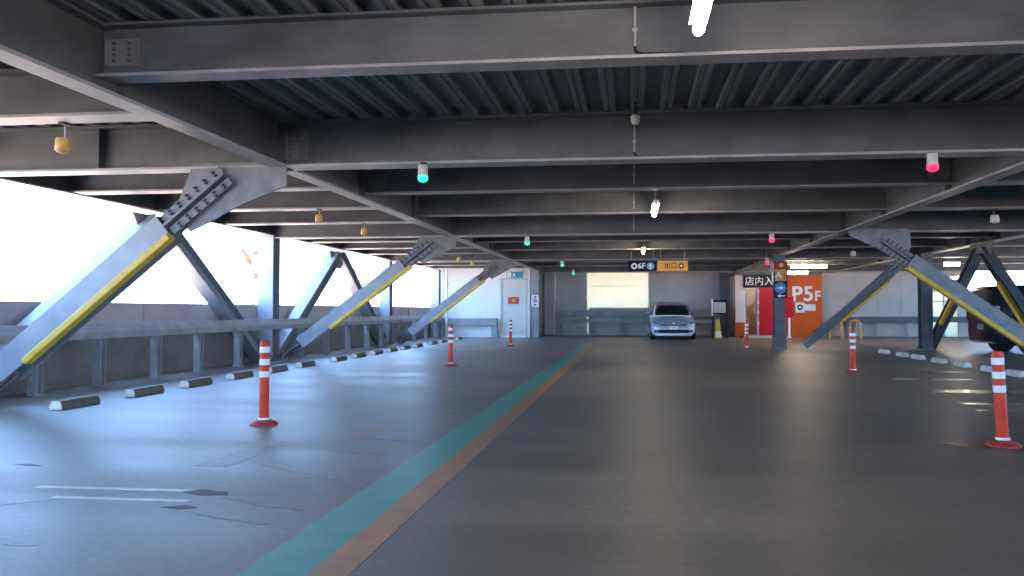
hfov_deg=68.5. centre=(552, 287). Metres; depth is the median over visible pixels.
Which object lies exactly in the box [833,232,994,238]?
cross beam
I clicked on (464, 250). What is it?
cross beam
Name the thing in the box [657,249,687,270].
hanging sign
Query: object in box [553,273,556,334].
drain pipe
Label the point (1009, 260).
cross beam
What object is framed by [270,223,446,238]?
cross beam
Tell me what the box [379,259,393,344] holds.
steel column
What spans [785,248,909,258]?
cross beam
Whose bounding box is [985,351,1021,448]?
delineator post
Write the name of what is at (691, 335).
bumper cover
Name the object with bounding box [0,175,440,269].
girder
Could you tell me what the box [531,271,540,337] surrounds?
steel column
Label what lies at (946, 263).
lamp
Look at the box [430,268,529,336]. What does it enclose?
wall
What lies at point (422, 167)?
indicator
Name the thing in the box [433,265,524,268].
cross beam
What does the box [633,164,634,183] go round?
conduit
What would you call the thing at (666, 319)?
car
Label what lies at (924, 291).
steel column
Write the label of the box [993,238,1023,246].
cross beam
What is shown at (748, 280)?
fascia sign
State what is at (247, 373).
wheel stop
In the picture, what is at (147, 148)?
cross beam
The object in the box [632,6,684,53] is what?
conduit
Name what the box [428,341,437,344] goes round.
wheel stop
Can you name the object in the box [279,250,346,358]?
diagonal brace
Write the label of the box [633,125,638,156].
conduit
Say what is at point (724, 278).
steel column
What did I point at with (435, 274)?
steel column
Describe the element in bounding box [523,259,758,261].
cross beam
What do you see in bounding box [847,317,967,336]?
guard rail
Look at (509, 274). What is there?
exit sign
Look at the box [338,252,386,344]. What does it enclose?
diagonal brace
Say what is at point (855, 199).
cross beam
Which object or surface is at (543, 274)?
drain pipe
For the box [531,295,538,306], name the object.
sign
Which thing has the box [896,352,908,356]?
wheel stop
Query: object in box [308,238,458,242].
cross beam
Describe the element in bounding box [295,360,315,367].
wheel stop
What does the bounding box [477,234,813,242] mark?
cross beam
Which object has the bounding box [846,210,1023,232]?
cross beam
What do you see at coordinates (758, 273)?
wall
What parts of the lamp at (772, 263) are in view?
lamp shade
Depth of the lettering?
31.25 m
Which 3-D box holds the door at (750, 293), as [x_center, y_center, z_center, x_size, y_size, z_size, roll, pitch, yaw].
[9.724,0.815,33.075,3.080,2.600,0.100,0,-2,6]
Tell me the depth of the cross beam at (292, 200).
12.81 m
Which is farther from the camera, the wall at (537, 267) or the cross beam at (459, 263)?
the wall at (537, 267)
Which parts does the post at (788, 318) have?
post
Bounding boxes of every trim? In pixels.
[143,304,148,320]
[500,280,526,336]
[562,273,562,309]
[691,272,691,309]
[735,322,744,336]
[742,335,788,337]
[743,288,757,334]
[901,272,901,314]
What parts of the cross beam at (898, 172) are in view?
splice plate, splice plate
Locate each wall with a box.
[0,301,430,325]
[1,322,430,390]
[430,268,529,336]
[530,267,537,336]
[538,267,968,336]
[730,272,821,287]
[731,275,743,336]
[785,275,822,337]
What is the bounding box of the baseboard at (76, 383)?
[0,336,430,395]
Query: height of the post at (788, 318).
0.830 m
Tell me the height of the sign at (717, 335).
0.780 m
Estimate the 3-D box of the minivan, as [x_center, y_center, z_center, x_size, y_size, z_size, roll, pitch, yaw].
[13.781,0.839,19.935,4.625,1.865,2.060,0,-2,6]
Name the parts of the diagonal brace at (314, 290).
gusset plate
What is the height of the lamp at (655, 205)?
0.535 m
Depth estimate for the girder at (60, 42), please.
6.52 m
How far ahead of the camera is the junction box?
7.73 m
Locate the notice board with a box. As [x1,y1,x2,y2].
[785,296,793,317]
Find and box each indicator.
[54,122,71,153]
[315,209,322,222]
[361,223,366,234]
[418,162,427,182]
[525,235,529,244]
[765,249,768,263]
[769,233,774,242]
[850,248,855,255]
[927,152,938,171]
[990,209,998,222]
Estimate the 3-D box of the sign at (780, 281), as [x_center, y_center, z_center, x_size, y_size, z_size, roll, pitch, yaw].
[6.636,-0.242,21.872,0.380,1.060,0.048,0,-2,6]
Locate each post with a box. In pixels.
[249,341,277,426]
[444,325,456,366]
[507,320,514,345]
[742,322,751,348]
[788,318,791,337]
[845,330,860,373]
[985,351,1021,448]
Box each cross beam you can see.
[0,69,150,125]
[0,124,267,176]
[70,173,328,194]
[95,0,1023,83]
[156,191,377,211]
[222,210,411,225]
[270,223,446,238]
[284,100,1023,170]
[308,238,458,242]
[341,242,473,249]
[365,158,953,195]
[365,248,489,254]
[387,254,507,261]
[417,187,887,216]
[418,261,488,262]
[422,262,517,265]
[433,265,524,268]
[454,212,843,236]
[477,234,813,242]
[496,240,790,250]
[512,249,771,260]
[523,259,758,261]
[533,261,746,266]
[541,265,736,272]
[741,265,838,271]
[760,260,857,264]
[772,258,882,260]
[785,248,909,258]
[808,238,946,247]
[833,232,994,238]
[837,264,1023,271]
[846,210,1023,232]
[877,257,1023,264]
[912,185,1023,210]
[932,247,1023,257]
[982,171,1023,185]
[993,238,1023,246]
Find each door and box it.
[502,281,524,336]
[745,289,756,334]
[746,289,755,333]
[757,288,772,334]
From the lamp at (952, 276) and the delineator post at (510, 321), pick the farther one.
the lamp at (952, 276)
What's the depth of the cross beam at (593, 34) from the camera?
5.32 m
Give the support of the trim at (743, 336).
attached to the wall at (802, 325)
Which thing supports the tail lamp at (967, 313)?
attached to the minivan
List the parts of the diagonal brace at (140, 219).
gusset plate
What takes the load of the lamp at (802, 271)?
hanging from the ceiling
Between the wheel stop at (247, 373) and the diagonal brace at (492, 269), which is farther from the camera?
the diagonal brace at (492, 269)
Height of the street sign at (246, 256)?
11.000 m
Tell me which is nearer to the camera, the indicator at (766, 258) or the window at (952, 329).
the indicator at (766, 258)
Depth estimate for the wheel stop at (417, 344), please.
23.08 m
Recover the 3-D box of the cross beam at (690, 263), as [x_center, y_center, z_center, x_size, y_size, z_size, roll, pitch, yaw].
[3.370,-1.078,29.654,8.396,0.404,0.190,0,-2,6]
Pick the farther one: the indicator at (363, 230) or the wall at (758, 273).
the wall at (758, 273)
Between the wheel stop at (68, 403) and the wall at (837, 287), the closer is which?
the wheel stop at (68, 403)
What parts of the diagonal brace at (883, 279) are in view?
splice plate, splice plate, splice plate, splice plate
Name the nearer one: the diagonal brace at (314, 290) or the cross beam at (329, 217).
the cross beam at (329, 217)
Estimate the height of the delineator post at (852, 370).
0.780 m
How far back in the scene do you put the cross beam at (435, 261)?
26.88 m
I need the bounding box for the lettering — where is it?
[792,286,820,300]
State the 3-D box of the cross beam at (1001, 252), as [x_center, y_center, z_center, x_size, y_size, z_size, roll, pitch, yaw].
[16.813,-1.218,22.790,11.388,0.524,0.260,0,-2,6]
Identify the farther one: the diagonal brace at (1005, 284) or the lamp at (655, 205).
the diagonal brace at (1005, 284)
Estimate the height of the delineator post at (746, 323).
0.790 m
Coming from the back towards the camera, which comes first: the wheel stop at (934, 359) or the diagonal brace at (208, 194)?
the wheel stop at (934, 359)
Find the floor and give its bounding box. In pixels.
[0,335,1023,575]
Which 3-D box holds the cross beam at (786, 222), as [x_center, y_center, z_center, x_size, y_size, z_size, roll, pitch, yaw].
[1.938,-1.409,16.234,8.396,0.524,0.260,0,-2,6]
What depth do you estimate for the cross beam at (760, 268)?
31.65 m
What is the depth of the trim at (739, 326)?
31.49 m
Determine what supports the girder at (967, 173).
attached to the ceiling
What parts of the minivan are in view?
number plate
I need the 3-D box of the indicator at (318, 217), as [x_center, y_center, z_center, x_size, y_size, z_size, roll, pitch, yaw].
[-3.976,-1.224,12.739,0.119,0.230,0.131,0,-2,6]
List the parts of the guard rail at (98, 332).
post, post, post, post, rail, post, post, post, post, post, post, post, post, post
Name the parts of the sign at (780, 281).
orange panel, orange panel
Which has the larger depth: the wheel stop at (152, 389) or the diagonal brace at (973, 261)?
the diagonal brace at (973, 261)
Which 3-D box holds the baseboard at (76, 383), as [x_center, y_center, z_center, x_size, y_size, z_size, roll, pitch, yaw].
[-7.884,1.280,5.482,0.050,0.060,53.300,0,-2,6]
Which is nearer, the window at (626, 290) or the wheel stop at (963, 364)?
the wheel stop at (963, 364)
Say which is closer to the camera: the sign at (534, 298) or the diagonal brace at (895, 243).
the diagonal brace at (895, 243)
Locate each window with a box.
[587,272,649,332]
[933,291,957,316]
[933,322,957,336]
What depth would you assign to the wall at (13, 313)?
13.68 m
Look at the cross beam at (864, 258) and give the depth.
26.14 m
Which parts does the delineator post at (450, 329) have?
post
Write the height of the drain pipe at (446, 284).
3.300 m
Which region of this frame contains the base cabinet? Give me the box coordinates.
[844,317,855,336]
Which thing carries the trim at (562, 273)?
attached to the wall at (837, 287)
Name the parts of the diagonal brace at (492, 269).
splice plate, splice plate, splice plate, splice plate, gusset plate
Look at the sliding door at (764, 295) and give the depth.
31.36 m
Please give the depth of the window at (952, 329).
32.42 m
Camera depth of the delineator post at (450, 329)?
15.34 m
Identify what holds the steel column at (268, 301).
on the floor
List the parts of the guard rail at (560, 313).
post, post, post, rail, rail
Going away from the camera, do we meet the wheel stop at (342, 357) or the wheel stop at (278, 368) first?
the wheel stop at (278, 368)
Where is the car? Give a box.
[646,302,696,338]
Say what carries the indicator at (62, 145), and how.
attached to the cross beam at (26, 98)
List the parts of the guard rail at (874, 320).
post, post, rail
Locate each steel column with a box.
[257,235,281,360]
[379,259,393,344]
[431,269,441,336]
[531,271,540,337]
[719,273,730,335]
[771,254,787,348]
[916,253,935,349]
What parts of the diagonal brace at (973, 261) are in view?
gusset plate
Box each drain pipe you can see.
[445,269,448,337]
[541,273,544,335]
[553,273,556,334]
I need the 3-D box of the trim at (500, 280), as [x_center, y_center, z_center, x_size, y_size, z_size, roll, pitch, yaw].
[-1.677,0.869,31.685,1.140,2.410,0.120,0,-2,6]
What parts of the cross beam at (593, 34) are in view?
splice plate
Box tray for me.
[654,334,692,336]
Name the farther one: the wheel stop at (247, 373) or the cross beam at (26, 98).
the wheel stop at (247, 373)
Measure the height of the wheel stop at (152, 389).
0.105 m
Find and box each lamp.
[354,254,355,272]
[651,191,658,216]
[689,0,712,35]
[771,262,775,281]
[787,261,807,273]
[790,264,827,267]
[943,258,960,265]
[947,266,973,278]
[966,311,969,320]
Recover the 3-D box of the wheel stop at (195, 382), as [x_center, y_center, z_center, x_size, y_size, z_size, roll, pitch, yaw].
[-5.423,1.431,11.400,0.170,0.105,0.626,0,-2,6]
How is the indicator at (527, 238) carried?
attached to the cross beam at (786, 222)
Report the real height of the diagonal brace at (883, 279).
2.736 m
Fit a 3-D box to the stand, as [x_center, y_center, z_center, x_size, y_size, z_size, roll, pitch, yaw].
[6.879,1.266,31.047,0.630,1.580,0.550,0,-2,6]
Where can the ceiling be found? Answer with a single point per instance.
(984, 77)
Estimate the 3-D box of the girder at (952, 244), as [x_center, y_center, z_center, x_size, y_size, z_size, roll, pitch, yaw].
[10.084,-1.494,13.506,0.280,0.514,38.900,0,-2,6]
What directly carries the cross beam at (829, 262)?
attached to the ceiling
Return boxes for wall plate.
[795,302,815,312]
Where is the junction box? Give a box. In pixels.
[631,102,639,124]
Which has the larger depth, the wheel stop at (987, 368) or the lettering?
the lettering
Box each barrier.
[828,322,842,338]
[848,320,862,339]
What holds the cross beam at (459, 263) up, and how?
attached to the ceiling
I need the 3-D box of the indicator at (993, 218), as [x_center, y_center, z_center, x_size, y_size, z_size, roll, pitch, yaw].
[7.658,-1.241,13.003,0.139,0.240,0.143,0,-2,6]
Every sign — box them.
[236,234,257,304]
[507,272,521,277]
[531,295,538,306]
[628,250,656,270]
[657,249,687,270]
[714,319,721,338]
[743,275,787,287]
[774,261,786,297]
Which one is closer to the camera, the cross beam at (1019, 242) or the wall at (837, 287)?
the cross beam at (1019, 242)
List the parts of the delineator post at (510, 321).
post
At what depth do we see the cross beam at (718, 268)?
32.44 m
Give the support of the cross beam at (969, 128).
attached to the ceiling
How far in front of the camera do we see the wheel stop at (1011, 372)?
12.94 m
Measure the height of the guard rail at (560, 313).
1.140 m
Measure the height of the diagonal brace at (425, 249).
2.802 m
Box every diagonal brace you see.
[0,162,287,390]
[0,211,155,350]
[169,233,260,361]
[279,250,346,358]
[281,235,455,360]
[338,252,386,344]
[397,260,513,343]
[802,262,901,348]
[848,228,1023,348]
[933,242,993,348]
[978,246,1023,325]
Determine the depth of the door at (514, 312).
31.67 m
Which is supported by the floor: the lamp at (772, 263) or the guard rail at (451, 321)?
the guard rail at (451, 321)
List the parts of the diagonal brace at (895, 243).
gusset plate, splice plate, splice plate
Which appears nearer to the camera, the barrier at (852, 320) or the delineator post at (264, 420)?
the delineator post at (264, 420)
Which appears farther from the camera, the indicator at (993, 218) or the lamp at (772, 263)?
the lamp at (772, 263)
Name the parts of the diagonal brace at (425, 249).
splice plate, splice plate, splice plate, splice plate, gusset plate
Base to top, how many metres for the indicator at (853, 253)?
0.240 m
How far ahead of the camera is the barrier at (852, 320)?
28.87 m
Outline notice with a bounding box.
[508,297,518,303]
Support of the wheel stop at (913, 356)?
on the floor
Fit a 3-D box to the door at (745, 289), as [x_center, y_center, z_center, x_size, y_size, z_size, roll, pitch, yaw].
[8.322,1.034,31.516,0.460,1.970,0.035,0,-2,6]
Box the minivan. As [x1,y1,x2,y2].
[966,285,1023,352]
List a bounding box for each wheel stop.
[49,395,99,409]
[124,385,163,396]
[179,377,212,387]
[225,370,253,379]
[269,365,287,372]
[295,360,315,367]
[330,355,347,361]
[351,352,365,357]
[369,349,382,354]
[385,347,397,351]
[399,345,410,349]
[412,343,422,346]
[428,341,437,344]
[878,349,889,353]
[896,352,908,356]
[911,354,925,359]
[931,357,947,363]
[953,361,971,367]
[980,365,991,371]
[1005,369,1023,376]
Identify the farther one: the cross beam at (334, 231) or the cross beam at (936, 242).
the cross beam at (936, 242)
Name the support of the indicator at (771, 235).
attached to the cross beam at (786, 222)
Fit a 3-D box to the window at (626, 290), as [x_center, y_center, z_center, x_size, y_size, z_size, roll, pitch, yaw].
[2.935,0.654,33.920,2.860,2.790,0.150,0,-2,6]
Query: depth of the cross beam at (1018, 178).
10.34 m
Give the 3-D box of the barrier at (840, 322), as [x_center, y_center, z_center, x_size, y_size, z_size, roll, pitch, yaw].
[11.141,1.625,29.550,0.596,0.775,0.160,0,-2,6]
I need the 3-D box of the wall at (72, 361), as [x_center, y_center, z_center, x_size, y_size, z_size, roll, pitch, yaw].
[-7.934,0.911,5.498,0.050,0.800,53.300,0,-2,6]
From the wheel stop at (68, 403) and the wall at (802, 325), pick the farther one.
the wall at (802, 325)
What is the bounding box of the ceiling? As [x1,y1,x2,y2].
[0,0,1023,128]
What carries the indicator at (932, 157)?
attached to the cross beam at (969, 128)
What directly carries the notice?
attached to the door at (514, 312)
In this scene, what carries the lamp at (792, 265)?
hanging from the ceiling
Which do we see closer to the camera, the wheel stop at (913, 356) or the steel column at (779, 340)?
the wheel stop at (913, 356)
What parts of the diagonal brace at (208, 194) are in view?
splice plate, splice plate, splice plate, gusset plate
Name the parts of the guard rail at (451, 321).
rail, post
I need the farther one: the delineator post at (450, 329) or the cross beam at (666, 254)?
the cross beam at (666, 254)
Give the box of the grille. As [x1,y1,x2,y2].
[656,330,690,332]
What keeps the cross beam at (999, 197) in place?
attached to the ceiling
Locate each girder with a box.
[0,0,538,270]
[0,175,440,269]
[731,156,1023,272]
[827,232,1023,272]
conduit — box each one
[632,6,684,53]
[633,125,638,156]
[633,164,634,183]
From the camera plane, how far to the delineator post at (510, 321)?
23.80 m
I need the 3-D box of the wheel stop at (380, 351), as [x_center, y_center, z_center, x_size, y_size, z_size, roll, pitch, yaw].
[-4.589,1.667,19.494,0.170,0.105,0.626,0,-2,6]
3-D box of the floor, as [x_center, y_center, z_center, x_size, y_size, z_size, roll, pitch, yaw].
[6.485,1.459,6.308,29.050,0.252,58.001,0,-2,6]
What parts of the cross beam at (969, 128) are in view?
splice plate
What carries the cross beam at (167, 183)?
attached to the ceiling
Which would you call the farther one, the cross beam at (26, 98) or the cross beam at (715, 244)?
the cross beam at (715, 244)
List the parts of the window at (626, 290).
frame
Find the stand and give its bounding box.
[711,299,727,337]
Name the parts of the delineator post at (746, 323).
post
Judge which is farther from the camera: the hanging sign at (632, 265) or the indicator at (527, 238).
the hanging sign at (632, 265)
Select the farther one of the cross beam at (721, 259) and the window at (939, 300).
the window at (939, 300)
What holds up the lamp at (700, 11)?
hanging from the ceiling
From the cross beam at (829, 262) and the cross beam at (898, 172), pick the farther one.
the cross beam at (829, 262)
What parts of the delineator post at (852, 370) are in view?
post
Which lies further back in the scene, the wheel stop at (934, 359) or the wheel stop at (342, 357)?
the wheel stop at (342, 357)
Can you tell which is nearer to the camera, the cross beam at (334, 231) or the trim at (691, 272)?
the cross beam at (334, 231)
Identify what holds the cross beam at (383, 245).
attached to the ceiling
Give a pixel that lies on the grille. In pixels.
(657, 331)
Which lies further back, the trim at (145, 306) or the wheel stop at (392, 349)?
the wheel stop at (392, 349)
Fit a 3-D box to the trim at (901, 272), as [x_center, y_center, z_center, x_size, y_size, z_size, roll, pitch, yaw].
[15.140,0.450,32.573,0.024,3.300,0.012,0,-2,6]
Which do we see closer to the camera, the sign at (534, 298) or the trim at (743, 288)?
the sign at (534, 298)
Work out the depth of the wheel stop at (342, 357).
16.81 m
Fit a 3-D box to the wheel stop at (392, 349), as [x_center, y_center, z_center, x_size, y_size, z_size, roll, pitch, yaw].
[-4.460,1.703,20.747,0.170,0.105,0.626,0,-2,6]
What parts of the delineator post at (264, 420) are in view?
post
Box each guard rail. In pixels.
[0,315,443,395]
[442,318,496,336]
[557,310,717,335]
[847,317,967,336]
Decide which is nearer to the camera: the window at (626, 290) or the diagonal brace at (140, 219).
the diagonal brace at (140, 219)
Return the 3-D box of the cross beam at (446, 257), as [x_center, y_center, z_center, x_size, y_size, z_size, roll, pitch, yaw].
[-3.502,-1.155,24.956,4.226,0.524,0.260,0,-2,6]
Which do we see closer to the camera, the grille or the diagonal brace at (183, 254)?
the diagonal brace at (183, 254)
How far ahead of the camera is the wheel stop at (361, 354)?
18.01 m
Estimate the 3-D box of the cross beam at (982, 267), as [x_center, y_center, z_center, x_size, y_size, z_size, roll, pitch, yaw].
[17.725,-0.969,31.338,11.388,0.524,0.260,0,-2,6]
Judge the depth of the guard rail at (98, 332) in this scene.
13.46 m
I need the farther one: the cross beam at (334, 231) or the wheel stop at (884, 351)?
the wheel stop at (884, 351)
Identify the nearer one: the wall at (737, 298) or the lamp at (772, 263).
the lamp at (772, 263)
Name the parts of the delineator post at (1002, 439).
post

